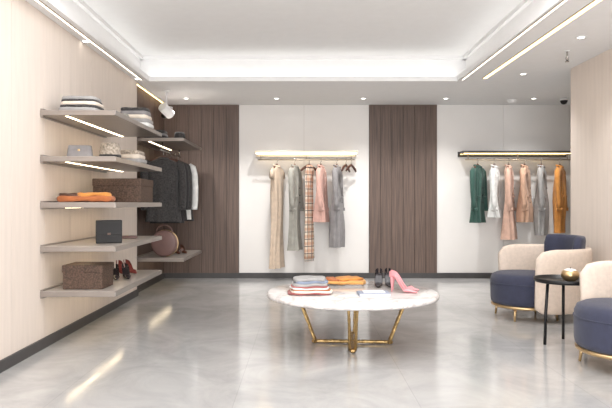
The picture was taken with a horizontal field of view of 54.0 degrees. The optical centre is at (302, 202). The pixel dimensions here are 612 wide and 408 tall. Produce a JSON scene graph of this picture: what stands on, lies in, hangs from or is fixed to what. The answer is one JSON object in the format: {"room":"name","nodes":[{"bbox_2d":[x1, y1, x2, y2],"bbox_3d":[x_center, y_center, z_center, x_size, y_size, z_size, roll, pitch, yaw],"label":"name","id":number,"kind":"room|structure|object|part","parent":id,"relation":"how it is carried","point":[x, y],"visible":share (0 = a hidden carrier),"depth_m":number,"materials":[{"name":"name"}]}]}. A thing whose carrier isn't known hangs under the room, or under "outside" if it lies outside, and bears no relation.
{"room":"clothing store","nodes":[
{"label":"clothing store","id":0,"kind":"room"},
{"bbox_2d":[0,0,136,359],"bbox_3d":[-2.428,-0.200,2.710,0.196,3.000,11.420,0,0,0],"label":"wall","id":1,"kind":"structure","parent":0,"point":[41,62],"depth_m":5.37,"materials":[{"name":"beige wood"}]},
{"bbox_2d":[0,289,137,372],"bbox_3d":[-2.320,1.255,2.710,0.020,0.090,11.420,0,0,0],"label":"baseboard","id":2,"kind":"structure","parent":1,"relation":"attached to","point":[17,357],"depth_m":5.69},
{"bbox_2d":[40,109,161,137],"bbox_3d":[-1.995,-0.800,6.185,0.670,0.075,1.750,0,0,0],"label":"wall shelf","id":3,"kind":"object","parent":1,"relation":"attached to","point":[102,123],"visible":1,"depth_m":5.79,"materials":[{"name":"grey wood"}]},
{"bbox_2d":[59,96,103,109],"bbox_3d":[-2.064,-0.903,5.592,0.367,0.154,0.327,0,0,0],"label":"folded clothes","id":4,"kind":"object","parent":3,"relation":"on","point":[67,102],"visible":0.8,"depth_m":5.45,"materials":[{"name":"fabric"}]},
{"bbox_2d":[120,107,153,128],"bbox_3d":[-1.854,-0.939,6.697,0.347,0.226,0.305,0,0,0],"label":"folded clothes","id":5,"kind":"object","parent":3,"relation":"on","point":[142,115],"visible":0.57,"depth_m":6.57,"materials":[{"name":"white fabric"}]},
{"bbox_2d":[40,155,161,172],"bbox_3d":[-1.995,-0.390,6.185,0.670,0.075,1.750,0,0,0],"label":"wall shelf","id":6,"kind":"object","parent":1,"relation":"attached to","point":[103,164],"visible":1,"depth_m":5.71,"materials":[{"name":"grey wood"}]},
{"bbox_2d":[67,145,92,155],"bbox_3d":[-2.080,-0.476,5.600,0.229,0.120,0.118,0,0,-6],"label":"clutch bag","id":7,"kind":"object","parent":6,"relation":"on","point":[73,150],"visible":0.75,"depth_m":5.56,"materials":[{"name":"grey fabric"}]},
{"bbox_2d":[99,142,120,157],"bbox_3d":[-1.880,-0.505,5.850,0.326,0.177,0.326,0,0,0],"label":"handbag","id":8,"kind":"object","parent":6,"relation":"on","point":[106,148],"visible":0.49,"depth_m":5.77,"materials":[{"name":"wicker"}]},
{"bbox_2d":[121,150,146,163],"bbox_3d":[-1.898,-0.489,6.503,0.372,0.146,0.326,0,0,0],"label":"folded clothes","id":9,"kind":"object","parent":6,"relation":"on","point":[134,155],"visible":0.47,"depth_m":6.36,"materials":[{"name":"fabric"}]},
{"bbox_2d":[40,270,161,298],"bbox_3d":[-1.995,0.810,6.185,0.670,0.075,1.750,0,0,0],"label":"wall shelf","id":10,"kind":"object","parent":1,"relation":"attached to","point":[121,285],"visible":0.62,"depth_m":5.45,"materials":[{"name":"grey wood"}]},
{"bbox_2d":[62,262,113,288],"bbox_3d":[-2.000,0.674,5.597,0.372,0.220,0.338,0,0,0],"label":"box","id":11,"kind":"object","parent":10,"relation":"on","point":[76,275],"visible":1,"depth_m":5.44,"materials":[{"name":"brown wicker"}]},
{"bbox_2d":[113,263,130,279],"bbox_3d":[-1.885,0.711,6.218,0.193,0.146,0.277,0,0,-20],"label":"heels","id":12,"kind":"object","parent":10,"relation":"on","point":[125,270],"visible":0.91,"depth_m":6.25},
{"bbox_2d":[116,259,136,273],"bbox_3d":[-1.960,0.711,6.665,0.193,0.146,0.277,0,0,-40],"label":"heels","id":13,"kind":"object","parent":10,"relation":"on","point":[120,262],"visible":0.54,"depth_m":6.70,"materials":[{"name":"fabric"}]},
{"bbox_2d":[40,236,161,252],"bbox_3d":[-1.995,0.410,6.185,0.670,0.075,1.750,0,0,0],"label":"wall shelf","id":14,"kind":"object","parent":1,"relation":"attached to","point":[88,244],"visible":0.8,"depth_m":5.54,"materials":[{"name":"grey wood"}]},
{"bbox_2d":[96,220,121,242],"bbox_3d":[-1.858,0.274,5.744,0.240,0.220,0.082,0,0,-20],"label":"handbag","id":15,"kind":"object","parent":14,"relation":"on","point":[107,231],"visible":1,"depth_m":5.71,"materials":[{"name":"leather"}]},
{"bbox_2d":[122,235,137,238],"bbox_3d":[-1.900,0.365,6.500,0.200,0.036,0.120,0,0,-11],"label":"wallet","id":16,"kind":"object","parent":14,"relation":"on","point":[123,236],"visible":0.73,"depth_m":6.45,"materials":[{"name":"pink leather"}]},
{"bbox_2d":[40,201,161,208],"bbox_3d":[-1.995,0.020,6.185,0.670,0.075,1.750,0,0,0],"label":"wall shelf","id":17,"kind":"object","parent":1,"relation":"attached to","point":[43,204],"visible":0.98,"depth_m":5.31,"materials":[{"name":"grey wood"}]},
{"bbox_2d":[57,192,114,201],"bbox_3d":[-2.017,-0.055,5.601,0.509,0.097,0.310,0,0,-6],"label":"sweater","id":18,"kind":"object","parent":17,"relation":"on","point":[84,196],"visible":0.98,"depth_m":5.47,"materials":[{"name":"orange fabric"}]},
{"bbox_2d":[92,178,152,201],"bbox_3d":[-1.940,-0.131,6.500,0.512,0.250,0.512,0,0,0],"label":"box","id":19,"kind":"object","parent":17,"relation":"on","point":[122,189],"visible":0.79,"depth_m":6.25,"materials":[{"name":"brown wicker"}]},
{"bbox_2d":[137,273,164,291],"bbox_3d":[-2.400,1.255,9.390,0.020,0.090,1.940,0,0,0],"label":"baseboard","id":20,"kind":"structure","parent":1,"relation":"attached to","point":[147,284],"depth_m":9.40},
{"bbox_2d":[137,86,163,285],"bbox_3d":[-2.505,-0.200,9.410,0.190,3.000,1.980,0,0,0],"label":"niche","id":21,"kind":"object","parent":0,"point":[144,99],"visible":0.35,"depth_m":9.36,"materials":[{"name":"brown wood"}]},
{"bbox_2d":[137,138,201,150],"bbox_3d":[-2.050,-0.900,9.250,0.720,0.075,1.500,0,0,0],"label":"niche shelf","id":22,"kind":"object","parent":21,"relation":"attached to","point":[153,143],"visible":0.8,"depth_m":8.98,"materials":[{"name":"grey wood"}]},
{"bbox_2d":[143,130,168,137],"bbox_3d":[-2.148,-0.989,8.755,0.349,0.126,0.312,0,0,0],"label":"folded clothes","id":23,"kind":"object","parent":22,"relation":"on","point":[164,133],"visible":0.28,"depth_m":8.63,"materials":[{"name":"fabric"}]},
{"bbox_2d":[160,142,180,157],"bbox_3d":[-2.030,-0.812,9.250,0.023,0.128,1.400,0,0,0],"label":"rail","id":24,"kind":"object","parent":22,"relation":"attached to","point":[179,156],"visible":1,"depth_m":9.08,"materials":[{"name":"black metal"}]},
{"bbox_2d":[140,149,185,221],"bbox_3d":[-2.029,-0.255,8.717,0.659,1.050,0.200,0,0,-14],"label":"jacket","id":25,"kind":"object","parent":24,"relation":"hanging from","point":[165,183],"visible":0.86,"depth_m":8.67,"materials":[{"name":"black fabric"}]},
{"bbox_2d":[150,157,188,222],"bbox_3d":[-2.029,-0.240,8.944,0.659,1.080,0.210,0,0,-12],"label":"jacket","id":26,"kind":"object","parent":24,"relation":"hanging from","point":[185,165],"visible":0.15,"depth_m":8.96,"materials":[{"name":"black fabric"}]},
{"bbox_2d":[170,152,192,219],"bbox_3d":[-2.029,-0.260,9.197,0.659,1.040,0.242,0,0,-12],"label":"jacket","id":27,"kind":"object","parent":24,"relation":"hanging from","point":[188,165],"visible":0.15,"depth_m":9.20,"materials":[{"name":"grey fabric"}]},
{"bbox_2d":[175,154,197,219],"bbox_3d":[-2.010,-0.260,9.447,0.710,1.040,0.266,0,0,-10],"label":"blouse","id":28,"kind":"object","parent":24,"relation":"hanging from","point":[193,168],"visible":0.15,"depth_m":9.44,"materials":[{"name":"white fabric"}]},
{"bbox_2d":[184,168,198,220],"bbox_3d":[-2.030,-0.245,9.748,0.659,1.070,0.251,0,0,-12],"label":"jacket","id":29,"kind":"object","parent":24,"relation":"hanging from","point":[192,218],"visible":0.1,"depth_m":9.75,"materials":[{"name":"grey fabric"}]},
{"bbox_2d":[174,132,188,140],"bbox_3d":[-1.840,-0.993,8.950,0.265,0.133,0.265,0,0,0],"label":"felt hat","id":30,"kind":"object","parent":22,"relation":"on","point":[177,134],"visible":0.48,"depth_m":8.88,"materials":[{"name":"fabric"}]},
{"bbox_2d":[137,250,201,261],"bbox_3d":[-2.050,0.810,9.250,0.720,0.075,1.500,0,0,0],"label":"niche shelf","id":31,"kind":"object","parent":21,"relation":"attached to","point":[152,256],"visible":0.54,"depth_m":8.66,"materials":[{"name":"grey wood"}]},
{"bbox_2d":[151,225,178,256],"bbox_3d":[-2.020,0.549,8.750,0.392,0.469,0.120,0,0,6],"label":"handbag","id":32,"kind":"object","parent":31,"relation":"on","point":[169,243],"visible":0.92,"depth_m":8.69,"materials":[{"name":"leather"}]},
{"bbox_2d":[175,244,186,253],"bbox_3d":[-1.908,0.716,9.317,0.193,0.136,0.277,0,0,-30],"label":"heels","id":33,"kind":"object","parent":31,"relation":"on","point":[182,249],"visible":0.77,"depth_m":9.33,"materials":[{"name":"brown leather"}]},
{"bbox_2d":[0,278,611,407],"bbox_3d":[1.950,1.350,3.800,9.300,0.100,13.600,0,0,0],"label":"floor","id":34,"kind":"structure","parent":0,"point":[180,342],"depth_m":5.02,"materials":[{"name":"stone"}]},
{"bbox_2d":[267,281,439,352],"bbox_3d":[0.455,1.057,5.550,1.580,0.484,1.580,0,0,0],"label":"marble table","id":35,"kind":"object","parent":34,"relation":"on","point":[342,297],"visible":0.92,"depth_m":5.17,"materials":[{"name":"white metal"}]},
{"bbox_2d":[288,275,332,294],"bbox_3d":[0.060,0.737,5.406,0.406,0.154,0.295,0,0,-9],"label":"folded clothes","id":36,"kind":"object","parent":35,"relation":"on","point":[306,284],"visible":1,"depth_m":5.28,"materials":[{"name":"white fabric"}]},
{"bbox_2d":[326,276,365,284],"bbox_3d":[0.409,0.775,6.021,0.440,0.078,0.275,0,0,3],"label":"scarf","id":37,"kind":"object","parent":35,"relation":"on","point":[338,280],"visible":0.88,"depth_m":5.92,"materials":[{"name":"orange fabric"}]},
{"bbox_2d":[357,290,390,296],"bbox_3d":[0.625,0.797,5.320,0.276,0.034,0.186,0,0,-3],"label":"book","id":38,"kind":"object","parent":35,"relation":"on","point":[364,293],"visible":1,"depth_m":5.24,"materials":[{"name":"white paper"}]},
{"bbox_2d":[374,268,390,287],"bbox_3d":[0.790,0.732,5.858,0.183,0.166,0.277,0,0,10],"label":"heels","id":39,"kind":"object","parent":35,"relation":"on","point":[378,276],"visible":0.84,"depth_m":5.89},
{"bbox_2d":[389,270,418,292],"bbox_3d":[0.930,0.722,5.530,0.297,0.186,0.213,0,0,28],"label":"heels","id":40,"kind":"object","parent":35,"relation":"on","point":[393,275],"visible":1,"depth_m":5.51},
{"bbox_2d":[490,234,592,321],"bbox_3d":[2.704,0.836,6.867,1.113,0.932,1.009,0,0,-6],"label":"armchair","id":41,"kind":"object","parent":34,"relation":"on","point":[513,286],"visible":0.75,"depth_m":6.54,"materials":[{"name":"beige fabric"}]},
{"bbox_2d":[533,274,579,344],"bbox_3d":[2.420,0.996,5.550,0.544,0.608,0.544,0,0,0],"label":"side table","id":42,"kind":"object","parent":34,"relation":"on","point":[554,279],"visible":0.59,"depth_m":5.51,"materials":[{"name":"black metal"}]},
{"bbox_2d":[561,267,579,281],"bbox_3d":[2.450,0.653,5.500,0.158,0.130,0.158,0,0,0],"label":"bowl","id":43,"kind":"object","parent":42,"relation":"on","point":[569,274],"visible":0.96,"depth_m":5.45,"materials":[{"name":"gold metal"}]},
{"bbox_2d":[573,261,611,360],"bbox_3d":[2.714,0.836,4.737,1.113,0.932,1.009,0,0,-6],"label":"armchair","id":44,"kind":"object","parent":34,"relation":"on","point":[592,315],"visible":1,"depth_m":4.70,"materials":[{"name":"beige fabric"}]},
{"bbox_2d":[255,151,357,159],"bbox_3d":[0.055,-0.802,10.237,1.730,0.166,0.326,0,0,0],"label":"rail","id":45,"kind":"object","parent":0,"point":[260,154],"visible":1,"depth_m":10.09,"materials":[{"name":"metal"}]},
{"bbox_2d":[269,160,284,268],"bbox_3d":[-0.436,0.170,10.098,0.196,1.840,0.526,0,0,24],"label":"dress","id":46,"kind":"object","parent":45,"relation":"hanging from","point":[276,260],"visible":1,"depth_m":9.99,"materials":[{"name":"beige fabric"}]},
{"bbox_2d":[287,158,303,250],"bbox_3d":[-0.135,0.020,10.098,0.218,1.540,0.520,0,0,20],"label":"coat","id":47,"kind":"object","parent":45,"relation":"hanging from","point":[294,173],"visible":1,"depth_m":9.98,"materials":[{"name":"grey fabric"}]},
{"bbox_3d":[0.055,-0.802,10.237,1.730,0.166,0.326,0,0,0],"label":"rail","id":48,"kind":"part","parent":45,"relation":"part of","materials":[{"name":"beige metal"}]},
{"bbox_2d":[300,158,315,261],"bbox_3d":[0.107,0.115,10.098,0.402,1.730,0.135,0,0,-44],"label":"scarf","id":49,"kind":"object","parent":45,"relation":"hanging from","point":[309,169],"visible":0.99,"depth_m":10.03,"materials":[{"name":"multicoloured fabric"}]},
{"bbox_2d":[313,158,328,221],"bbox_3d":[0.303,-0.215,10.099,0.266,1.070,0.482,0,0,16],"label":"shirt","id":50,"kind":"object","parent":45,"relation":"hanging from","point":[320,213],"visible":1,"depth_m":9.97,"materials":[{"name":"pink fabric"}]},
{"bbox_2d":[329,158,344,247],"bbox_3d":[0.572,-0.005,10.099,0.250,1.490,0.520,0,0,16],"label":"coat","id":51,"kind":"object","parent":45,"relation":"hanging from","point":[336,222],"visible":1,"depth_m":9.96,"materials":[{"name":"grey fabric"}]},
{"bbox_2d":[341,158,349,171],"bbox_3d":[0.720,-0.637,10.100,0.041,0.227,0.402,0,0,24],"label":"clothes hanger","id":52,"kind":"object","parent":45,"relation":"hanging from","point":[345,165],"depth_m":10.06,"materials":[{"name":"brown wood"}]},
{"bbox_2d":[345,160,356,171],"bbox_3d":[0.810,-0.637,10.100,0.041,0.227,0.402,0,0,30],"label":"clothes hanger","id":53,"kind":"object","parent":45,"relation":"hanging from","point":[350,165],"depth_m":10.09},
{"bbox_2d":[25,0,611,104],"bbox_3d":[2.000,-1.940,3.700,9.200,0.480,13.800,0,0,0],"label":"ceiling","id":54,"kind":"structure","parent":0,"point":[206,52],"depth_m":7.68,"materials":[{"name":"paint"}]},
{"bbox_2d":[34,0,142,79],"bbox_3d":[-2.225,-1.694,4.875,0.040,0.011,6.770,0,0,0],"label":"recessed light","id":55,"kind":"object","parent":54,"relation":"in","point":[41,3],"visible":1,"depth_m":6.05,"materials":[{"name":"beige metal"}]},
{"bbox_2d":[137,83,163,102],"bbox_3d":[-2.370,-1.694,9.400,0.045,0.011,1.820,0,0,0],"label":"recessed light","id":56,"kind":"object","parent":54,"relation":"in","point":[138,85],"visible":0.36,"depth_m":9.26,"materials":[{"name":"white plastic"}]},
{"bbox_2d":[158,90,174,118],"bbox_3d":[-2.070,-1.493,9.102,0.220,0.414,0.259,0,0,0],"label":"ceiling spotlight","id":57,"kind":"object","parent":54,"relation":"attached to","point":[166,111],"depth_m":9.06,"materials":[{"name":"white metal"}]},
{"bbox_2d":[507,99,516,102],"bbox_3d":[3.450,-1.675,9.900,0.160,0.050,0.160,0,0,0],"label":"smoke detector","id":58,"kind":"object","parent":54,"relation":"attached to","point":[509,100],"visible":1,"depth_m":9.84,"materials":[{"name":"white plastic"}]},
{"bbox_2d":[461,0,567,79],"bbox_3d":[2.195,-1.694,4.875,0.040,0.011,6.770,0,0,0],"label":"recessed light","id":59,"kind":"object","parent":54,"relation":"in","point":[562,2],"visible":1,"depth_m":6.05,"materials":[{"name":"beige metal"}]},
{"bbox_2d":[482,0,602,78],"bbox_3d":[2.470,-1.694,4.825,0.065,0.011,6.670,0,0,0],"label":"recessed light","id":60,"kind":"object","parent":54,"relation":"in","point":[593,3],"visible":1,"depth_m":6.01,"materials":[{"name":"white plastic"}]},
{"bbox_2d":[560,98,567,104],"bbox_3d":[4.240,-1.650,9.750,0.132,0.100,0.132,0,0,0],"label":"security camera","id":61,"kind":"object","parent":54,"relation":"attached to","point":[563,101],"visible":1,"depth_m":9.71,"materials":[{"name":"black plastic"}]},
{"bbox_2d":[564,50,570,61],"bbox_3d":[2.950,-1.638,6.700,0.070,0.123,0.070,0,0,0],"label":"sprinkler","id":62,"kind":"object","parent":54,"relation":"attached to","point":[567,58],"depth_m":6.69,"materials":[{"name":"white metal"}]},
{"bbox_2d":[239,105,570,272],"bbox_3d":[1.995,-0.200,10.500,9.010,3.000,0.200,0,0,0],"label":"wall","id":63,"kind":"structure","parent":0,"point":[463,246],"depth_m":10.40,"materials":[{"name":"white paint"}]},
{"bbox_2d":[164,105,436,272],"bbox_3d":[-0.045,-0.200,10.412,4.730,3.000,0.075,0,0,0],"label":"wall panels","id":64,"kind":"object","parent":63,"relation":"attached to","point":[402,138],"visible":0.91,"depth_m":10.37,"materials":[{"name":"brown wood"}]},
{"bbox_2d":[165,273,491,277],"bbox_3d":[1.995,1.255,10.383,8.810,0.090,0.035,0,0,0],"label":"baseboard","id":65,"kind":"structure","parent":63,"relation":"attached to","point":[167,275],"depth_m":10.36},
{"bbox_2d":[458,151,570,159],"bbox_3d":[3.615,-0.802,10.237,1.870,0.166,0.326,0,0,0],"label":"rail","id":66,"kind":"object","parent":63,"relation":"attached to","point":[468,154],"visible":0.81,"depth_m":10.09,"materials":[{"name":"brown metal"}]},
{"bbox_2d":[469,158,487,222],"bbox_3d":[2.944,-0.210,10.097,0.195,1.080,0.508,0,0,44],"label":"jacket","id":67,"kind":"object","parent":66,"relation":"hanging from","point":[478,177],"visible":1,"depth_m":10.00,"materials":[{"name":"green fabric"}]},
{"bbox_2d":[487,158,501,216],"bbox_3d":[3.224,-0.255,10.098,0.235,0.990,0.457,0,0,30],"label":"shirt","id":68,"kind":"object","parent":66,"relation":"hanging from","point":[494,210],"visible":1,"depth_m":9.99,"materials":[{"name":"white fabric"}]},
{"bbox_2d":[500,158,516,239],"bbox_3d":[3.462,-0.070,10.099,0.259,1.360,0.482,0,0,26],"label":"coat","id":69,"kind":"object","parent":66,"relation":"hanging from","point":[508,229],"visible":1,"depth_m":9.97,"materials":[{"name":"pink fabric"}]},
{"bbox_2d":[516,158,533,221],"bbox_3d":[3.733,-0.215,10.098,0.252,1.070,0.508,0,0,32],"label":"jacket","id":70,"kind":"object","parent":66,"relation":"hanging from","point":[524,210],"visible":1,"depth_m":9.98,"materials":[{"name":"pink fabric"}]},
{"bbox_2d":[534,158,548,235],"bbox_3d":[4.014,-0.105,10.098,0.232,1.290,0.495,0,0,30],"label":"coat","id":71,"kind":"object","parent":66,"relation":"hanging from","point":[541,203],"visible":0.99,"depth_m":9.97,"materials":[{"name":"grey fabric"}]},
{"bbox_2d":[552,158,567,232],"bbox_3d":[4.324,-0.125,10.097,0.216,1.250,0.520,0,0,36],"label":"coat","id":72,"kind":"object","parent":66,"relation":"hanging from","point":[559,198],"visible":1,"depth_m":9.97,"materials":[{"name":"orange fabric"}]},
{"bbox_2d":[571,48,611,262],"bbox_3d":[3.490,-0.200,2.300,0.200,3.000,10.600,0,0,0],"label":"wall","id":73,"kind":"structure","parent":0,"point":[591,80],"depth_m":7.00,"materials":[{"name":"beige wood"}]}
]}

